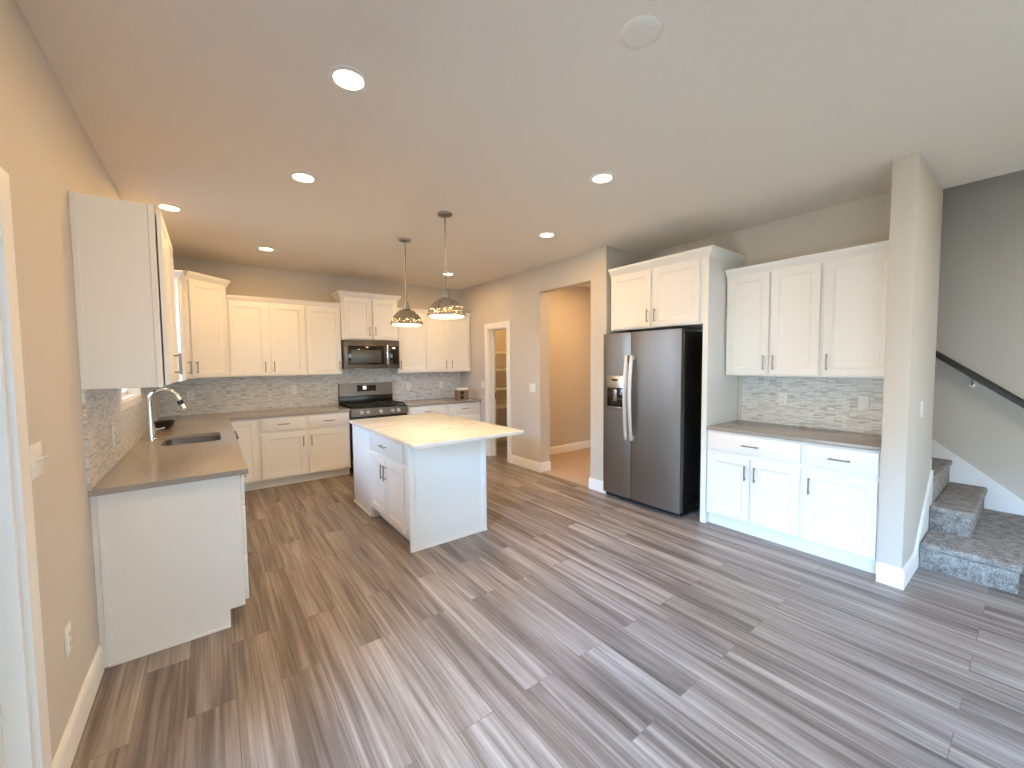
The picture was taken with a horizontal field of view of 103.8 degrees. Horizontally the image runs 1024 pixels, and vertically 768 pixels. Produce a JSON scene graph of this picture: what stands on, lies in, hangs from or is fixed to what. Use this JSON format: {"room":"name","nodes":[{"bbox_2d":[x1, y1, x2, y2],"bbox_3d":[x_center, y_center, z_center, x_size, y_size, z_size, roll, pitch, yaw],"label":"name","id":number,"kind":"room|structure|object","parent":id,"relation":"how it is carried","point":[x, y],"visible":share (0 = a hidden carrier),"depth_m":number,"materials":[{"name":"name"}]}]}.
{"room":"kitchen","nodes":[
{"label":"kitchen","id":0,"kind":"room"},
{"bbox_2d":[0,0,121,760],"bbox_3d":[-1.430,0.074,0.959,0.150,2.806,9.600,-3,4,-37],"label":"wall","id":1,"kind":"structure","parent":0,"point":[46,152],"depth_m":1.57,"materials":[{"name":"beige paint"}]},
{"bbox_2d":[0,704,5,767],"bbox_3d":[-1.024,0.483,0.444,0.050,1.985,1.820,-3,4,-37],"label":"door","id":2,"kind":"structure","parent":1,"relation":"in","point":[2,755],"depth_m":1.21,"materials":[{"name":"white paint"}]},
{"bbox_2d":[0,315,34,767],"bbox_3d":[-1.023,0.486,0.445,0.152,2.030,1.860,-3,4,-37],"label":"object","id":3,"kind":"structure","parent":1,"relation":"attached to","point":[14,686],"depth_m":1.22,"materials":[{"name":"white paint"}]},
{"bbox_2d":[0,167,52,767],"bbox_3d":[-0.957,0.440,0.493,0.018,2.115,2.030,-3,4,-37],"label":"trim","id":4,"kind":"structure","parent":1,"relation":"attached to","point":[9,306],"depth_m":1.25,"materials":[{"name":"white paint"}]},
{"bbox_2d":[29,441,47,480],"bbox_3d":[-1.637,0.263,1.394,0.026,0.118,0.118,-3,4,-37],"label":"light switch","id":5,"kind":"object","parent":1,"relation":"attached to","point":[35,450],"visible":0.92,"depth_m":1.38,"materials":[{"name":"white plastic"}]},
{"bbox_2d":[64,620,71,657],"bbox_3d":[-1.762,1.013,1.596,0.009,0.118,0.072,-3,4,-37],"label":"wall outlet","id":6,"kind":"object","parent":1,"relation":"attached to","point":[67,630],"visible":1,"depth_m":1.58,"materials":[{"name":"white plastic"}]},
{"bbox_2d":[52,645,104,767],"bbox_3d":[-1.802,1.378,1.678,0.015,0.133,0.810,-3,4,-37],"label":"baseboard","id":7,"kind":"structure","parent":1,"relation":"attached to","point":[67,748],"depth_m":1.65,"materials":[{"name":"white paint"}]},
{"bbox_2d":[81,387,160,490],"bbox_3d":[-3.102,0.209,3.330,0.010,0.488,3.512,-3,4,-37],"label":"tile backsplash","id":8,"kind":"structure","parent":1,"relation":"attached to","point":[101,412],"depth_m":2.32,"materials":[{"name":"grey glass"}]},
{"bbox_2d":[111,427,115,446],"bbox_3d":[-2.406,0.319,2.427,0.009,0.118,0.072,-3,4,-37],"label":"wall outlet","id":9,"kind":"object","parent":8,"relation":"attached to","point":[112,428],"visible":1,"depth_m":2.41,"materials":[{"name":"white plastic"}]},
{"bbox_2d":[121,388,126,395],"bbox_3d":[-2.960,-0.358,2.953,0.050,0.922,0.855,-3,4,-37],"label":"window","id":10,"kind":"structure","parent":1,"relation":"in","point":[124,392],"depth_m":3.28,"materials":[{"name":"white glass"}]},
{"bbox_2d":[68,191,181,389],"bbox_3d":[-2.176,-0.458,2.342,0.356,0.927,0.872,-3,4,-37],"label":"upper cabinet","id":11,"kind":"object","parent":1,"relation":"attached to","point":[122,251],"visible":1,"depth_m":1.99,"materials":[{"name":"white paint"}]},
{"bbox_2d":[122,388,137,401],"bbox_3d":[-2.951,-0.358,2.960,0.152,0.952,0.885,-3,4,-37],"label":"trim","id":12,"kind":"structure","parent":1,"relation":"attached to","point":[131,392],"depth_m":3.32,"materials":[{"name":"white paint"}]},
{"bbox_2d":[119,388,141,411],"bbox_3d":[-2.885,-0.362,3.010,0.018,1.052,0.985,-3,4,-37],"label":"trim","id":13,"kind":"structure","parent":1,"relation":"attached to","point":[126,404],"depth_m":2.91,"materials":[{"name":"white paint"}]},
{"bbox_2d":[174,270,191,381],"bbox_3d":[-3.329,-0.527,3.879,0.339,0.988,0.939,-3,4,-37],"label":"upper cabinet","id":14,"kind":"object","parent":1,"relation":"attached to","point":[180,283],"visible":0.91,"depth_m":3.63,"materials":[{"name":"white paint"}]},
{"bbox_2d":[173,257,506,426],"bbox_3d":[-1.772,-0.220,6.606,6.100,2.806,0.150,-3,4,-37],"label":"wall","id":15,"kind":"structure","parent":0,"point":[245,280],"depth_m":5.69,"materials":[{"name":"beige paint"}]},
{"bbox_2d":[184,271,229,378],"bbox_3d":[-3.652,-0.648,4.620,0.722,1.158,0.707,-3,4,-37],"label":"upper cabinet","id":16,"kind":"object","parent":15,"relation":"attached to","point":[206,309],"visible":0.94,"depth_m":4.55,"materials":[{"name":"white paint"}]},
{"bbox_2d":[226,294,306,376],"bbox_3d":[-3.174,-0.599,5.210,0.846,0.988,0.364,-3,4,-37],"label":"upper cabinet","id":17,"kind":"object","parent":15,"relation":"attached to","point":[266,336],"visible":0.96,"depth_m":5.07,"materials":[{"name":"white paint"}]},
{"bbox_2d":[159,368,460,416],"bbox_3d":[-2.534,0.044,5.943,4.044,0.532,0.010,-3,4,-37],"label":"tile backsplash","id":18,"kind":"structure","parent":15,"relation":"attached to","point":[221,394],"depth_m":5.51,"materials":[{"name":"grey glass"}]},
{"bbox_2d":[187,390,194,399],"bbox_3d":[-3.918,0.139,4.894,0.072,0.118,0.009,-3,4,-37],"label":"wall outlet","id":19,"kind":"object","parent":18,"relation":"attached to","point":[190,394],"visible":1,"depth_m":4.89,"materials":[{"name":"white plastic"}]},
{"bbox_2d":[291,386,296,393],"bbox_3d":[-3.024,0.085,5.564,0.072,0.118,0.009,-3,4,-37],"label":"wall outlet","id":20,"kind":"object","parent":18,"relation":"attached to","point":[293,388],"visible":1,"depth_m":5.56,"materials":[{"name":"white plastic"}]},
{"bbox_2d":[406,383,410,389],"bbox_3d":[-1.691,0.040,6.565,0.072,0.118,0.009,-3,4,-37],"label":"wall outlet","id":21,"kind":"object","parent":18,"relation":"attached to","point":[408,385],"visible":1,"depth_m":6.56,"materials":[{"name":"white plastic"}]},
{"bbox_2d":[304,301,341,374],"bbox_3d":[-2.656,-0.624,5.599,0.452,0.988,0.364,-3,4,-37],"label":"upper cabinet","id":22,"kind":"object","parent":15,"relation":"attached to","point":[322,319],"visible":0.95,"depth_m":5.48,"materials":[{"name":"white paint"}]},
{"bbox_2d":[330,290,401,340],"bbox_3d":[-2.143,-0.977,5.944,0.910,0.670,0.404,-3,4,-37],"label":"upper cabinet","id":23,"kind":"object","parent":15,"relation":"attached to","point":[363,316],"visible":0.93,"depth_m":5.78,"materials":[{"name":"white paint"}]},
{"bbox_2d":[341,340,399,368],"bbox_3d":[-2.117,-0.434,5.946,0.802,0.405,0.447,-3,4,-37],"label":"microwave","id":24,"kind":"object","parent":23,"relation":"attached to","point":[356,354],"visible":0.98,"depth_m":5.77,"materials":[{"name":"black"}]},
{"bbox_2d":[391,308,424,372],"bbox_3d":[-1.646,-0.674,6.357,0.455,0.988,0.364,-3,4,-37],"label":"upper cabinet","id":25,"kind":"object","parent":15,"relation":"attached to","point":[411,340],"visible":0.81,"depth_m":6.26,"materials":[{"name":"white paint"}]},
{"bbox_2d":[424,310,470,371],"bbox_3d":[-1.128,-0.699,6.745,0.840,0.988,0.364,-3,4,-37],"label":"upper cabinet","id":26,"kind":"object","parent":15,"relation":"attached to","point":[447,341],"visible":0.89,"depth_m":6.63,"materials":[{"name":"white paint"}]},
{"bbox_2d":[496,436,506,441],"bbox_3d":[-0.327,1.050,7.648,1.140,0.133,0.015,-3,4,-37],"label":"baseboard","id":27,"kind":"structure","parent":15,"relation":"attached to","point":[499,439],"depth_m":7.73,"materials":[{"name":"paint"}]},
{"bbox_2d":[496,404,506,408],"bbox_3d":[-0.239,0.552,7.497,1.135,0.307,0.325,-3,4,-37],"label":"wire shelf","id":28,"kind":"object","parent":15,"relation":"attached to","point":[498,406],"visible":0.21,"depth_m":7.38,"materials":[{"name":"white paint"}]},
{"bbox_2d":[496,387,506,401],"bbox_3d":[-0.242,0.219,7.479,1.135,0.307,0.325,-3,4,-37],"label":"wire shelf","id":29,"kind":"object","parent":15,"relation":"attached to","point":[497,388],"visible":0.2,"depth_m":7.35,"materials":[{"name":"white paint"}]},
{"bbox_2d":[16,0,1023,289],"bbox_3d":[0.993,-1.596,2.707,6.250,0.300,9.600,-3,4,-37],"label":"ceiling","id":30,"kind":"structure","parent":0,"point":[499,116],"depth_m":2.10,"materials":[{"name":"beige paint"}]},
{"bbox_2d":[154,203,183,211],"bbox_3d":[-2.796,-1.437,3.276,0.184,0.006,0.184,-3,4,-37],"label":"recessed light","id":31,"kind":"object","parent":30,"relation":"in","point":[168,207],"visible":1,"depth_m":3.27,"materials":[{"name":"white plastic"}]},
{"bbox_2d":[256,246,275,250],"bbox_3d":[-2.732,-1.500,4.463,0.184,0.006,0.184,-3,4,-37],"label":"recessed light","id":32,"kind":"object","parent":30,"relation":"in","point":[262,248],"visible":1,"depth_m":4.44,"materials":[{"name":"white plastic"}]},
{"bbox_2d":[288,171,317,183],"bbox_3d":[-1.441,-1.423,2.772,0.184,0.006,0.184,-3,4,-37],"label":"recessed light","id":33,"kind":"object","parent":30,"relation":"in","point":[299,176],"visible":1,"depth_m":2.76,"materials":[{"name":"white plastic"}]},
{"bbox_2d":[326,64,369,92],"bbox_3d":[-0.741,-1.380,1.822,0.184,0.006,0.184,-3,4,-37],"label":"recessed light","id":34,"kind":"object","parent":30,"relation":"in","point":[346,78],"visible":1,"depth_m":1.81,"materials":[{"name":"white plastic"}]},
{"bbox_2d":[390,238,423,326],"bbox_3d":[-1.111,-1.057,4.209,0.340,0.896,0.340,-3,4,-37],"label":"pendant light","id":35,"kind":"object","parent":30,"relation":"hanging from","point":[406,317],"visible":1,"depth_m":4.14,"materials":[{"name":"grey metal"}]},
{"bbox_2d":[392,323,421,326],"bbox_3d":[-1.106,-0.624,4.232,0.314,0.030,0.314,-3,4,-37],"label":"diffuser","id":36,"kind":"object","parent":35,"relation":"attached to","point":[395,324],"depth_m":4.15,"materials":[{"name":"white glass"}]},
{"bbox_2d":[427,211,465,318],"bbox_3d":[-0.576,-1.024,3.493,0.340,0.896,0.340,-3,4,-37],"label":"pendant light","id":37,"kind":"object","parent":30,"relation":"hanging from","point":[445,307],"visible":1,"depth_m":3.42,"materials":[{"name":"grey metal"}]},
{"bbox_2d":[429,314,463,318],"bbox_3d":[-0.572,-0.592,3.516,0.314,0.030,0.314,-3,4,-37],"label":"diffuser","id":38,"kind":"object","parent":37,"relation":"attached to","point":[438,316],"depth_m":3.43,"materials":[{"name":"white"}]},
{"bbox_2d":[538,232,555,237],"bbox_3d":[0.354,-1.509,4.066,0.184,0.006,0.184,-3,4,-37],"label":"recessed light","id":39,"kind":"object","parent":30,"relation":"in","point":[543,234],"visible":1,"depth_m":4.05,"materials":[{"name":"white plastic"}]},
{"bbox_2d":[589,172,615,183],"bbox_3d":[0.635,-1.446,2.823,0.184,0.006,0.184,-3,4,-37],"label":"recessed light","id":40,"kind":"object","parent":30,"relation":"in","point":[601,177],"visible":1,"depth_m":2.81,"materials":[{"name":"white plastic"}]},
{"bbox_2d":[620,15,661,48],"bbox_3d":[0.505,-1.376,1.579,0.160,0.012,0.160,-3,4,-37],"label":"cover plate","id":41,"kind":"object","parent":30,"relation":"attached to","point":[649,27],"visible":1,"depth_m":1.56,"materials":[{"name":"beige paint"}]},
{"bbox_2d":[71,441,1023,767],"bbox_3d":[1.021,1.402,2.865,6.250,0.106,9.600,-3,4,-37],"label":"floor","id":42,"kind":"structure","parent":0,"point":[584,627],"depth_m":2.07,"materials":[{"name":"plastic"}]},
{"bbox_2d":[90,474,249,667],"bbox_3d":[-2.046,0.960,2.516,0.662,0.884,0.850,-3,4,-37],"label":"base cabinet","id":43,"kind":"object","parent":42,"relation":"on","point":[171,561],"visible":0.88,"depth_m":2.15,"materials":[{"name":"white paint"}]},
{"bbox_2d":[230,418,260,490],"bbox_3d":[-3.478,0.861,4.655,0.925,0.884,0.970,-3,4,-37],"label":"base cabinet","id":44,"kind":"object","parent":42,"relation":"on","point":[247,430],"visible":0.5,"depth_m":4.78,"materials":[{"name":"white paint"}]},
{"bbox_2d":[88,405,349,496],"bbox_3d":[-2.310,0.429,3.935,1.984,0.030,3.514,-3,4,-37],"label":"countertop","id":45,"kind":"structure","parent":44,"relation":"on","point":[148,464],"depth_m":2.69,"materials":[{"name":"grey stone"}]},
{"bbox_2d":[154,420,174,429],"bbox_3d":[-3.327,0.392,3.841,0.168,0.074,0.168,-3,4,-37],"label":"bowl","id":46,"kind":"object","parent":45,"relation":"on","point":[167,424],"visible":0.78,"depth_m":3.81,"materials":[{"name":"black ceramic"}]},
{"bbox_2d":[145,388,185,440],"bbox_3d":[-2.865,0.242,3.325,0.273,0.420,0.108,-3,4,-37],"label":"kitchen faucet","id":47,"kind":"object","parent":45,"relation":"on","point":[150,425],"visible":1,"depth_m":3.25,"materials":[{"name":"silver metal"}]},
{"bbox_2d":[163,435,220,445],"bbox_3d":[-2.644,0.579,3.334,0.410,0.195,0.575,-3,4,-37],"label":"sink","id":48,"kind":"object","parent":45,"relation":"in","point":[214,437],"visible":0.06,"depth_m":3.54,"materials":[{"name":"silver metal"}]},
{"bbox_2d":[258,411,350,488],"bbox_3d":[-2.785,0.817,5.374,1.045,0.884,0.651,-3,4,-37],"label":"base cabinet","id":49,"kind":"object","parent":42,"relation":"on","point":[307,447],"visible":0.98,"depth_m":5.12,"materials":[{"name":"white paint"}]},
{"bbox_2d":[338,382,407,470],"bbox_3d":[-2.018,0.608,5.886,0.794,1.232,0.739,-3,4,-37],"label":"gas range","id":50,"kind":"object","parent":42,"relation":"on","point":[372,399],"visible":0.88,"depth_m":5.89,"materials":[{"name":"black metal"}]},
{"bbox_2d":[340,404,406,409],"bbox_3d":[-2.036,0.320,5.891,0.794,0.022,0.605,-3,4,-37],"label":"cooktop","id":51,"kind":"object","parent":50,"relation":"in","point":[354,406],"depth_m":5.68,"materials":[{"name":"black metal"}]},
{"bbox_2d":[352,424,486,552],"bbox_3d":[-1.005,0.871,4.015,0.775,0.884,1.559,-3,4,-37],"label":"kitchen island","id":52,"kind":"object","parent":42,"relation":"on","point":[433,496],"visible":0.77,"depth_m":3.45,"materials":[{"name":"white paint"}]},
{"bbox_2d":[349,412,523,449],"bbox_3d":[-0.826,0.415,3.943,1.032,0.031,1.735,-3,4,-37],"label":"island countertop","id":53,"kind":"structure","parent":52,"relation":"on","point":[425,430],"depth_m":3.65,"materials":[{"name":"white stone"}]},
{"bbox_2d":[407,404,446,414],"bbox_3d":[-1.453,0.751,6.374,0.665,0.884,0.651,-3,4,-37],"label":"base cabinet","id":54,"kind":"object","parent":42,"relation":"on","point":[439,408],"visible":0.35,"depth_m":6.12,"materials":[{"name":"white paint"}]},
{"bbox_2d":[400,397,481,406],"bbox_3d":[-1.215,0.281,6.547,1.297,0.030,0.649,-3,4,-37],"label":"countertop","id":55,"kind":"structure","parent":54,"relation":"on","point":[422,402],"depth_m":6.38,"materials":[{"name":"grey stone"}]},
{"bbox_2d":[455,388,468,400],"bbox_3d":[-0.817,0.163,6.533,0.200,0.200,0.112,-3,4,-37],"label":"storage box","id":56,"kind":"object","parent":55,"relation":"on","point":[461,394],"visible":1,"depth_m":6.48,"materials":[{"name":"brown wood"}]},
{"bbox_2d":[447,401,480,421],"bbox_3d":[-0.937,0.726,6.761,0.622,0.884,0.651,-3,4,-37],"label":"base cabinet","id":57,"kind":"object","parent":42,"relation":"on","point":[468,410],"visible":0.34,"depth_m":6.53,"materials":[{"name":"white paint"}]},
{"bbox_2d":[603,328,702,517],"bbox_3d":[1.555,0.363,4.326,0.803,1.818,0.924,-3,4,-37],"label":"refrigerator","id":58,"kind":"object","parent":42,"relation":"on","point":[652,380],"visible":0.95,"depth_m":3.99,"materials":[{"name":"silver metal"}]},
{"bbox_2d":[608,245,745,522],"bbox_3d":[1.697,0.004,4.272,0.667,2.538,1.163,-3,4,-37],"label":"tall cabinet","id":59,"kind":"object","parent":42,"relation":"on","point":[687,290],"visible":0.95,"depth_m":3.84,"materials":[{"name":"white paint"}]},
{"bbox_2d":[706,430,804,551],"bbox_3d":[2.258,0.863,3.594,0.650,0.884,0.758,-3,4,-37],"label":"base cabinet","id":60,"kind":"object","parent":42,"relation":"on","point":[755,483],"visible":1,"depth_m":3.38,"materials":[{"name":"white paint"}]},
{"bbox_2d":[706,420,881,451],"bbox_3d":[2.399,0.413,3.398,0.629,0.030,1.210,-3,4,-37],"label":"countertop","id":61,"kind":"structure","parent":60,"relation":"on","point":[857,440],"depth_m":3.27,"materials":[{"name":"grey stone"}]},
{"bbox_2d":[802,442,880,573],"bbox_3d":[2.621,0.884,3.112,0.650,0.884,0.450,-3,4,-37],"label":"base cabinet","id":62,"kind":"object","parent":42,"relation":"on","point":[841,486],"visible":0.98,"depth_m":2.93,"materials":[{"name":"white paint"}]},
{"bbox_2d":[919,457,1023,593],"bbox_3d":[2.913,0.126,4.043,1.379,2.295,2.861,-3,4,-37],"label":"staircase","id":63,"kind":"structure","parent":42,"relation":"on","point":[966,540],"depth_m":2.96,"materials":[{"name":"carpet"}]},
{"bbox_2d":[461,246,641,480],"bbox_3d":[0.350,-0.212,6.063,0.660,2.806,3.268,-3,4,-37],"label":"wall","id":64,"kind":"structure","parent":0,"point":[521,298],"depth_m":5.56,"materials":[{"name":"beige paint"}]},
{"bbox_2d":[484,320,511,462],"bbox_3d":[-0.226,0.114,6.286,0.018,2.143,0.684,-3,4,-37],"label":"trim","id":65,"kind":"structure","parent":64,"relation":"attached to","point":[506,324],"depth_m":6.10,"materials":[{"name":"white paint"}]},
{"bbox_2d":[511,454,550,472],"bbox_3d":[0.265,1.139,5.848,0.190,0.133,0.681,-3,4,-37],"label":"baseboard","id":66,"kind":"structure","parent":64,"relation":"attached to","point":[523,462],"depth_m":5.68,"materials":[{"name":"white paint"}]},
{"bbox_2d":[530,384,534,391],"bbox_3d":[0.286,0.054,5.607,0.010,0.118,0.118,-3,4,-37],"label":"light switch","id":67,"kind":"object","parent":64,"relation":"attached to","point":[532,386],"visible":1,"depth_m":5.61,"materials":[{"name":"white plastic"}]},
{"bbox_2d":[589,477,605,493],"bbox_3d":[1.125,1.185,4.809,0.315,0.133,0.263,-3,4,-37],"label":"baseboard","id":68,"kind":"structure","parent":64,"relation":"attached to","point":[594,484],"depth_m":4.72,"materials":[{"name":"white paint"}]},
{"bbox_2d":[549,286,590,446],"bbox_3d":[0.749,-0.245,6.630,1.740,2.806,0.060,-3,4,-37],"label":"wall","id":69,"kind":"structure","parent":0,"point":[569,308],"depth_m":6.76,"materials":[{"name":"beige paint"}]},
{"bbox_2d":[550,440,589,454],"bbox_3d":[0.784,1.091,6.670,1.740,0.133,0.015,-3,4,-37],"label":"baseboard","id":70,"kind":"structure","parent":69,"relation":"attached to","point":[584,444],"depth_m":6.80,"materials":[{"name":"white paint"}]},
{"bbox_2d":[642,192,890,419],"bbox_3d":[2.387,-0.131,4.154,0.300,2.806,2.472,-3,4,-37],"label":"wall","id":71,"kind":"structure","parent":0,"point":[864,221],"depth_m":3.54,"materials":[{"name":"beige paint"}]},
{"bbox_2d":[725,252,823,376],"bbox_3d":[2.370,-0.569,3.608,0.343,0.992,0.755,-3,4,-37],"label":"upper cabinet","id":72,"kind":"object","parent":71,"relation":"attached to","point":[774,320],"visible":0.96,"depth_m":3.48,"materials":[{"name":"white paint"}]},
{"bbox_2d":[741,376,883,434],"bbox_3d":[2.656,0.158,3.555,0.010,0.456,1.172,-3,4,-37],"label":"tile backsplash","id":73,"kind":"structure","parent":71,"relation":"attached to","point":[831,403],"depth_m":3.53,"materials":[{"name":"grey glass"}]},
{"bbox_2d":[778,393,786,405],"bbox_3d":[2.513,0.144,3.728,0.009,0.118,0.072,-3,4,-37],"label":"wall outlet","id":74,"kind":"object","parent":73,"relation":"attached to","point":[782,397],"visible":1,"depth_m":3.73,"materials":[{"name":"white plastic"}]},
{"bbox_2d":[858,396,869,410],"bbox_3d":[2.860,0.155,3.265,0.010,0.118,0.072,-3,4,-37],"label":"light switch","id":75,"kind":"object","parent":73,"relation":"attached to","point":[863,401],"visible":1,"depth_m":3.26,"materials":[{"name":"white plastic"}]},
{"bbox_2d":[821,240,888,377],"bbox_3d":[2.732,-0.547,3.128,0.343,0.992,0.447,-3,4,-37],"label":"upper cabinet","id":76,"kind":"object","parent":71,"relation":"attached to","point":[856,277],"visible":0.82,"depth_m":3.06,"materials":[{"name":"white paint"}]},
{"bbox_2d":[877,152,942,568],"bbox_3d":[2.904,-0.070,2.919,0.960,2.806,0.126,-3,4,-37],"label":"wall column","id":77,"kind":"structure","parent":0,"point":[916,194],"depth_m":2.66,"materials":[{"name":"beige paint"}]},
{"bbox_2d":[876,551,916,589],"bbox_3d":[2.693,1.276,2.809,0.415,0.133,0.138,-3,4,-37],"label":"baseboard","id":78,"kind":"structure","parent":77,"relation":"attached to","point":[899,578],"depth_m":2.70,"materials":[{"name":"white paint"}]},
{"bbox_2d":[920,400,925,417],"bbox_3d":[2.912,0.177,2.841,0.072,0.118,0.026,-3,4,-37],"label":"light switch","id":79,"kind":"object","parent":77,"relation":"attached to","point":[921,402],"visible":1,"depth_m":2.83,"materials":[{"name":"white plastic"}]},
{"bbox_2d":[914,470,932,569],"bbox_3d":[3.117,1.011,3.039,0.560,0.630,0.016,-3,4,-37],"label":"trim","id":80,"kind":"structure","parent":77,"relation":"attached to","point":[923,529],"depth_m":3.04,"materials":[{"name":"white paint"}]},
{"bbox_2d":[932,170,1023,500],"bbox_3d":[3.478,-1.407,4.492,0.150,5.300,9.450,-3,4,-37],"label":"wall","id":81,"kind":"structure","parent":0,"point":[980,318],"depth_m":3.53,"materials":[{"name":"beige paint"}]},
{"bbox_2d":[931,439,1023,515],"bbox_3d":[3.482,-0.079,4.437,0.015,2.652,3.040,-3,4,-37],"label":"trim","id":82,"kind":"structure","parent":81,"relation":"attached to","point":[998,498],"depth_m":3.56,"materials":[{"name":"white paint"}]},
{"bbox_2d":[936,350,1023,407],"bbox_3d":[3.591,-0.781,4.167,0.110,2.512,2.950,-3,4,-37],"label":"handrail","id":83,"kind":"object","parent":81,"relation":"attached to","point":[996,388],"visible":0.45,"depth_m":3.50,"materials":[{"name":"black wood"}]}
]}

